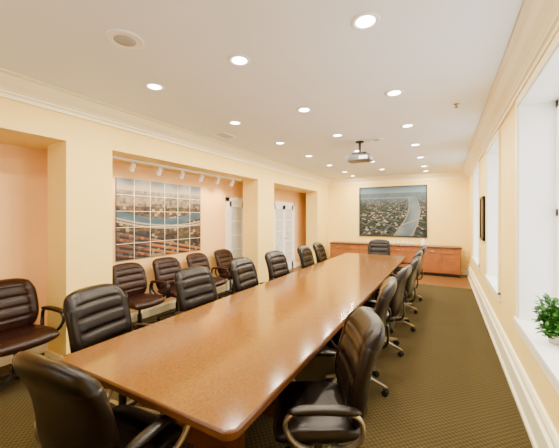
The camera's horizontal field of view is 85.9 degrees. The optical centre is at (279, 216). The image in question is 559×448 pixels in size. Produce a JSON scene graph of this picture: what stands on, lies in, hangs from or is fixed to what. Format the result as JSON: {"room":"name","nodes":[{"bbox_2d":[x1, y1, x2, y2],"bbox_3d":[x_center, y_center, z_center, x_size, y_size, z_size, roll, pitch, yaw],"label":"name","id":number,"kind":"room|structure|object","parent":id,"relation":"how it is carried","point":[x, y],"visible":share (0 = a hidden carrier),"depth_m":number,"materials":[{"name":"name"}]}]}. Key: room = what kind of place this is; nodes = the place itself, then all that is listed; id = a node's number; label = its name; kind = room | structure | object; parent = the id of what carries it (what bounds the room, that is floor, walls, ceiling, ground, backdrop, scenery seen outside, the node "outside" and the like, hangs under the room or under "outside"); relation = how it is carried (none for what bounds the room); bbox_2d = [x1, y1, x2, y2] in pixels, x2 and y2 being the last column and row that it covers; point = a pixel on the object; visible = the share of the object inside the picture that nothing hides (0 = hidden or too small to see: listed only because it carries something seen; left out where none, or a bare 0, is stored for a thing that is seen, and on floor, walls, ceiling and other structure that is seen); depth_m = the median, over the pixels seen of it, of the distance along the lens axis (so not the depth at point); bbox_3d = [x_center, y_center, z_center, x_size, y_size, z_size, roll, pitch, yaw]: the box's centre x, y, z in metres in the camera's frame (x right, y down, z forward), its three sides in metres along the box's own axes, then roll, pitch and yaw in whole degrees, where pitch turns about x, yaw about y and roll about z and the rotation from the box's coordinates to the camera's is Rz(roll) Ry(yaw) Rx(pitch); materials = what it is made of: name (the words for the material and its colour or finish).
{"room":"conference room","nodes":[
{"label":"conference room","id":0,"kind":"room"},
{"bbox_2d":[45,141,111,360],"bbox_3d":[-2.343,0.415,3.542,0.440,2.470,0.550,0,0,29],"label":"pillar","id":1,"kind":"structure","parent":0,"point":[79,175],"depth_m":3.36,"materials":[{"name":"beige paint"}]},
{"bbox_2d":[0,143,305,325],"bbox_3d":[-1.831,0.175,5.801,0.200,2.950,12.000,0,0,29],"label":"wall","id":2,"kind":"structure","parent":0,"point":[23,170],"depth_m":3.66,"materials":[{"name":"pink paint"}]},
{"bbox_2d":[0,262,300,366],"bbox_3d":[-1.735,1.580,5.747,0.020,0.140,11.600,0,0,29],"label":"baseboard","id":3,"kind":"structure","parent":2,"relation":"attached to","point":[151,311],"depth_m":4.93,"materials":[{"name":"white paint"}]},
{"bbox_2d":[115,177,200,260],"bbox_3d":[-2.011,0.035,5.237,0.026,1.250,1.760,0,0,29],"label":"mural","id":4,"kind":"object","parent":2,"relation":"attached to","point":[152,218],"visible":1,"depth_m":5.03,"materials":[{"name":"multicoloured paper"}]},
{"bbox_2d":[225,197,242,289],"bbox_3d":[-0.850,0.605,7.287,0.085,2.090,1.350,0,0,29],"label":"door","id":5,"kind":"structure","parent":2,"relation":"in","point":[233,206],"depth_m":6.96,"materials":[{"name":"white paint"}]},
{"bbox_2d":[274,202,294,268],"bbox_3d":[0.150,0.605,9.105,0.085,2.090,1.400,0,0,29],"label":"door","id":6,"kind":"structure","parent":2,"relation":"in","point":[284,213],"depth_m":9.18,"materials":[{"name":"white paint"}]},
{"bbox_2d":[0,97,327,193],"bbox_3d":[-1.419,-1.060,5.574,0.740,0.480,11.600,0,0,29],"label":"beam","id":7,"kind":"structure","parent":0,"point":[21,124],"depth_m":3.83,"materials":[{"name":"beige paint"}]},
{"bbox_2d":[0,67,330,184],"bbox_3d":[-1.016,-1.200,5.352,0.180,0.200,11.600,0,0,29],"label":"trim","id":8,"kind":"structure","parent":7,"relation":"attached to","point":[14,86],"depth_m":3.66,"materials":[{"name":"white paint"}]},
{"bbox_2d":[112,156,241,185],"bbox_3d":[-1.565,-0.733,5.283,0.121,0.173,2.950,0,0,29],"label":"track light","id":9,"kind":"object","parent":7,"relation":"attached to","point":[133,165],"visible":0.99,"depth_m":4.89,"materials":[{"name":"white paint"}]},
{"bbox_2d":[243,179,273,284],"bbox_3d":[-0.475,0.415,6.938,0.440,2.470,0.740,0,0,29],"label":"pillar","id":10,"kind":"structure","parent":0,"point":[258,195],"depth_m":6.67,"materials":[{"name":"beige paint"}]},
{"bbox_2d":[0,0,523,178],"bbox_3d":[0.447,-1.350,4.548,5.400,0.100,12.000,0,0,29],"label":"ceiling","id":11,"kind":"structure","parent":0,"point":[442,54],"depth_m":2.57,"materials":[{"name":"paint"}]},
{"bbox_2d":[105,28,143,49],"bbox_3d":[-1.131,-1.293,2.197,0.260,0.014,0.260,0,0,29],"label":"ceiling speaker","id":12,"kind":"object","parent":11,"relation":"in","point":[121,38],"depth_m":2.18},
{"bbox_2d":[144,82,164,90],"bbox_3d":[-1.243,-1.294,2.989,0.190,0.010,0.190,0,0,29],"label":"recessed light","id":13,"kind":"object","parent":11,"relation":"in","point":[153,86],"visible":1,"depth_m":2.98,"materials":[{"name":"white paint"}]},
{"bbox_2d":[214,132,235,138],"bbox_3d":[-0.865,-1.292,4.756,0.200,0.016,0.300,0,0,29],"label":"ceiling vent","id":14,"kind":"object","parent":11,"relation":"in","point":[225,135],"depth_m":4.73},
{"bbox_2d":[228,121,241,124],"bbox_3d":[-0.612,-1.294,4.137,0.190,0.010,0.190,0,0,29],"label":"recessed light","id":15,"kind":"object","parent":11,"relation":"in","point":[229,122],"visible":1,"depth_m":4.11,"materials":[{"name":"white paint"}]},
{"bbox_2d":[228,54,250,66],"bbox_3d":[-0.332,-1.294,2.488,0.190,0.010,0.190,0,0,29],"label":"recessed light","id":16,"kind":"object","parent":11,"relation":"in","point":[240,60],"visible":1,"depth_m":2.48,"materials":[{"name":"white paint"}]},
{"bbox_2d":[296,107,311,112],"bbox_3d":[0.299,-1.294,3.636,0.190,0.010,0.190,0,0,29],"label":"recessed light","id":17,"kind":"object","parent":11,"relation":"in","point":[301,109],"visible":1,"depth_m":3.62,"materials":[{"name":"white paint"}]},
{"bbox_2d":[331,134,342,136],"bbox_3d":[0.921,-1.294,4.766,0.190,0.010,0.190,0,0,29],"label":"recessed light","id":18,"kind":"object","parent":11,"relation":"in","point":[333,135],"visible":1,"depth_m":4.77,"materials":[{"name":"white paint"}]},
{"bbox_2d":[346,141,372,163],"bbox_3d":[1.394,-1.127,5.190,0.400,0.345,0.345,0,0,29],"label":"ceiling projector","id":19,"kind":"object","parent":11,"relation":"hanging from","point":[357,157],"depth_m":5.09,"materials":[{"name":"white plastic"}]},
{"bbox_2d":[351,11,379,30],"bbox_3d":[0.570,-1.294,1.992,0.190,0.010,0.190,0,0,29],"label":"recessed light","id":20,"kind":"object","parent":11,"relation":"in","point":[363,21],"visible":1,"depth_m":1.98,"materials":[{"name":"white paint"}]},
{"bbox_2d":[370,138,382,141],"bbox_3d":[1.630,-1.293,5.038,0.200,0.014,0.200,0,0,29],"label":"ceiling speaker","id":21,"kind":"object","parent":11,"relation":"in","point":[375,139],"depth_m":5.01},
{"bbox_2d":[385,89,403,96],"bbox_3d":[1.202,-1.294,3.139,0.190,0.010,0.190,0,0,29],"label":"recessed light","id":22,"kind":"object","parent":11,"relation":"in","point":[395,92],"visible":1,"depth_m":3.13,"materials":[{"name":"white paint"}]},
{"bbox_2d":[400,124,414,127],"bbox_3d":[1.823,-1.294,4.270,0.190,0.010,0.190,0,0,29],"label":"recessed light","id":23,"kind":"object","parent":11,"relation":"in","point":[404,125],"visible":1,"depth_m":4.25,"materials":[{"name":"white paint"}]},
{"bbox_2d":[0,266,532,447],"bbox_3d":[0.447,1.700,4.548,5.400,0.100,12.000,0,0,29],"label":"floor","id":24,"kind":"structure","parent":0,"point":[449,388],"depth_m":2.87,"materials":[{"name":"carpet"}]},
{"bbox_2d":[0,278,64,390],"bbox_3d":[-2.615,1.150,2.953,0.682,0.999,0.718,0,0,25],"label":"chair","id":25,"kind":"object","parent":24,"relation":"on","point":[19,304],"visible":0.88,"depth_m":3.05,"materials":[{"name":"brown leather"}]},
{"bbox_2d":[12,351,190,447],"bbox_3d":[-0.876,1.120,1.538,0.718,1.059,0.682,0,0,26],"label":"office chair","id":26,"kind":"object","parent":24,"relation":"on","point":[72,408],"visible":0.91,"depth_m":1.26,"materials":[{"name":"black leather"}]},
{"bbox_2d":[63,283,161,415],"bbox_3d":[-1.290,1.115,2.415,0.682,1.069,0.718,0,0,19],"label":"office chair","id":27,"kind":"object","parent":24,"relation":"on","point":[95,314],"visible":0.35,"depth_m":2.42,"materials":[{"name":"black leather"}]},
{"bbox_2d":[112,262,168,328],"bbox_3d":[-2.020,1.165,4.284,0.682,0.969,0.718,0,0,29],"label":"chair","id":28,"kind":"object","parent":24,"relation":"on","point":[130,277],"visible":0.73,"depth_m":4.32,"materials":[{"name":"brown leather"}]},
{"bbox_2d":[151,257,180,320],"bbox_3d":[-1.687,1.165,4.889,0.682,0.969,0.718,0,0,31],"label":"chair","id":29,"kind":"object","parent":24,"relation":"on","point":[164,268],"visible":0.55,"depth_m":4.85,"materials":[{"name":"brown leather"}]},
{"bbox_2d":[174,266,223,314],"bbox_3d":[-0.773,1.115,3.315,0.682,1.069,0.718,0,0,32],"label":"office chair","id":30,"kind":"object","parent":24,"relation":"on","point":[195,286],"visible":0.39,"depth_m":3.37,"materials":[{"name":"black leather"}]},
{"bbox_2d":[186,253,228,299],"bbox_3d":[-1.336,1.165,5.527,0.682,0.969,0.718,0,0,27],"label":"chair","id":31,"kind":"object","parent":24,"relation":"on","point":[193,259],"visible":0.39,"depth_m":5.60,"materials":[{"name":"brown leather"}]},
{"bbox_2d":[214,249,234,297],"bbox_3d":[-0.974,1.165,6.185,0.682,0.969,0.718,0,0,29],"label":"chair","id":32,"kind":"object","parent":24,"relation":"on","point":[223,257],"visible":0.61,"depth_m":6.13,"materials":[{"name":"brown leather"}]},
{"bbox_2d":[60,253,405,447],"bbox_3d":[0.746,1.276,4.406,1.400,0.748,6.460,0,0,29],"label":"conference table","id":33,"kind":"object","parent":24,"relation":"on","point":[213,368],"visible":0.94,"depth_m":2.09,"materials":[{"name":"brown wood"}]},
{"bbox_2d":[229,257,264,293],"bbox_3d":[-0.311,1.115,4.153,0.682,1.069,0.718,0,0,27],"label":"office chair","id":34,"kind":"object","parent":24,"relation":"on","point":[243,270],"visible":0.39,"depth_m":4.18,"materials":[{"name":"black leather"}]},
{"bbox_2d":[265,250,292,280],"bbox_3d":[0.134,1.115,4.963,0.682,1.069,0.718,0,0,34],"label":"office chair","id":35,"kind":"object","parent":24,"relation":"on","point":[276,261],"visible":0.38,"depth_m":5.01,"materials":[{"name":"black leather"}]},
{"bbox_2d":[297,245,316,268],"bbox_3d":[0.723,1.115,5.993,0.682,1.069,0.718,0,0,29],"label":"office chair","id":36,"kind":"object","parent":24,"relation":"on","point":[305,254],"visible":0.3,"depth_m":6.00,"materials":[{"name":"black leather"}]},
{"bbox_2d":[313,242,330,262],"bbox_3d":[1.110,1.115,6.738,0.682,1.069,0.718,0,0,27],"label":"office chair","id":37,"kind":"object","parent":24,"relation":"on","point":[319,249],"visible":0.31,"depth_m":6.73,"materials":[{"name":"black leather"}]},
{"bbox_2d":[273,306,384,447],"bbox_3d":[0.268,1.120,1.857,0.682,1.059,0.718,0,0,1],"label":"office chair","id":38,"kind":"object","parent":24,"relation":"on","point":[314,414],"visible":0.91,"depth_m":1.67,"materials":[{"name":"black leather"}]},
{"bbox_2d":[324,276,396,396],"bbox_3d":[0.788,1.115,2.939,0.682,1.069,0.718,0,0,21],"label":"office chair","id":39,"kind":"object","parent":24,"relation":"on","point":[388,288],"visible":0.31,"depth_m":2.75,"materials":[{"name":"black leather"}]},
{"bbox_2d":[368,239,389,254],"bbox_3d":[2.449,1.115,7.503,0.718,1.069,0.682,0,0,29],"label":"office chair","id":40,"kind":"object","parent":24,"relation":"on","point":[376,246],"visible":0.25,"depth_m":7.66,"materials":[{"name":"black leather"}]},
{"bbox_2d":[362,264,411,356],"bbox_3d":[1.278,1.115,3.747,0.682,1.069,0.718,0,0,31],"label":"office chair","id":41,"kind":"object","parent":24,"relation":"on","point":[395,305],"visible":0.56,"depth_m":3.48,"materials":[{"name":"black leather"}]},
{"bbox_2d":[329,241,461,277],"bbox_3d":[3.393,1.240,9.178,3.740,0.820,0.506,0,0,29],"label":"credenza","id":42,"kind":"object","parent":24,"relation":"on","point":[438,260],"visible":0.62,"depth_m":8.49,"materials":[{"name":"brown wood"}]},
{"bbox_2d":[421,239,426,245],"bbox_3d":[4.174,0.730,8.709,0.120,0.200,0.145,0,0,-27],"label":"carafe","id":43,"kind":"object","parent":42,"relation":"on","point":[422,240],"visible":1,"depth_m":8.68,"materials":[{"name":"white ceramic"}]},
{"bbox_2d":[374,256,420,332],"bbox_3d":[1.757,1.115,4.513,0.682,1.069,0.718,0,0,27],"label":"office chair","id":44,"kind":"object","parent":24,"relation":"on","point":[415,263],"visible":0.52,"depth_m":4.25,"materials":[{"name":"black leather"}]},
{"bbox_2d":[390,250,422,313],"bbox_3d":[2.164,1.115,5.315,0.682,1.069,0.718,0,0,29],"label":"office chair","id":45,"kind":"object","parent":24,"relation":"on","point":[419,253],"visible":0.24,"depth_m":5.12,"materials":[{"name":"black leather"}]},
{"bbox_2d":[393,246,426,300],"bbox_3d":[2.615,1.115,6.094,0.682,1.069,0.718,0,0,29],"label":"office chair","id":46,"kind":"object","parent":24,"relation":"on","point":[424,248],"visible":0.41,"depth_m":5.89,"materials":[{"name":"black leather"}]},
{"bbox_2d":[306,191,327,263],"bbox_3d":[1.279,0.415,10.127,0.440,2.470,1.020,0,0,29],"label":"pillar","id":47,"kind":"structure","parent":0,"point":[316,202],"depth_m":9.75,"materials":[{"name":"beige paint"}]},
{"bbox_2d":[328,178,468,269],"bbox_3d":[3.246,0.175,9.741,4.900,2.950,0.200,0,0,29],"label":"wall","id":48,"kind":"structure","parent":0,"point":[447,199],"depth_m":8.94,"materials":[{"name":"beige paint"}]},
{"bbox_2d":[359,184,426,237],"bbox_3d":[3.530,-0.175,9.447,2.020,1.590,0.040,0,0,29],"label":"picture","id":49,"kind":"object","parent":48,"relation":"attached to","point":[386,211],"visible":1,"depth_m":9.42},
{"bbox_2d":[329,171,467,184],"bbox_3d":[3.479,-1.200,9.396,4.160,0.200,0.180,0,0,29],"label":"trim","id":50,"kind":"structure","parent":48,"relation":"attached to","point":[449,174],"depth_m":9.25,"materials":[{"name":"white paint"}]},
{"bbox_2d":[461,270,467,274],"bbox_3d":[3.518,1.580,9.467,4.160,0.140,0.020,0,0,29],"label":"baseboard","id":51,"kind":"structure","parent":48,"relation":"attached to","point":[463,272],"depth_m":8.50,"materials":[{"name":"white paint"}]},
{"bbox_2d":[469,103,558,434],"bbox_3d":[2.729,0.175,3.406,0.300,2.950,11.800,0,0,29],"label":"wall","id":52,"kind":"structure","parent":0,"point":[504,310],"depth_m":3.16,"materials":[{"name":"beige paint"}]},
{"bbox_2d":[472,161,479,270],"bbox_3d":[4.290,-0.020,6.285,0.340,2.100,1.370,0,0,29],"label":"window frame","id":53,"kind":"structure","parent":52,"relation":"attached to","point":[476,172],"depth_m":6.85,"materials":[{"name":"white paint"}]},
{"bbox_2d":[479,196,484,240],"bbox_3d":[3.543,0.025,5.241,0.040,0.750,0.500,0,0,29],"label":"picture","id":54,"kind":"object","parent":52,"relation":"attached to","point":[481,199],"visible":1,"depth_m":5.04,"materials":[{"name":"metal"}]},
{"bbox_2d":[485,129,500,301],"bbox_3d":[3.110,-0.020,4.139,0.340,2.100,1.270,0,0,29],"label":"window frame","id":55,"kind":"structure","parent":52,"relation":"attached to","point":[493,151],"depth_m":4.65,"materials":[{"name":"white paint"}]},
{"bbox_2d":[462,0,558,177],"bbox_3d":[2.471,-1.200,3.434,0.180,0.200,11.600,0,0,29],"label":"trim","id":56,"kind":"structure","parent":52,"relation":"attached to","point":[536,27],"depth_m":2.36,"materials":[{"name":"white paint"}]},
{"bbox_2d":[467,263,558,447],"bbox_3d":[2.530,1.480,3.402,0.045,0.340,11.600,0,0,29],"label":"baseboard","id":57,"kind":"structure","parent":52,"relation":"attached to","point":[540,429],"depth_m":2.62,"materials":[{"name":"white paint"}]},
{"bbox_2d":[513,31,558,395],"bbox_3d":[1.825,-0.020,1.804,0.340,2.100,2.040,0,0,29],"label":"window frame","id":58,"kind":"structure","parent":52,"relation":"attached to","point":[536,103],"depth_m":2.62,"materials":[{"name":"white paint"}]},
{"bbox_2d":[531,293,558,345],"bbox_3d":[1.987,0.742,2.181,0.244,0.355,0.316,0,0,29],"label":"potted plant","id":59,"kind":"object","parent":58,"relation":"on","point":[549,314],"visible":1,"depth_m":2.19,"materials":[{"name":"green plant"}]},
{"bbox_2d":[556,99,558,306],"bbox_3d":[1.943,-0.037,1.739,0.050,1.915,1.890,0,0,29],"label":"window","id":60,"kind":"structure","parent":52,"relation":"in","point":[557,101],"depth_m":2.54,"materials":[{"name":"white glass"}]}
]}

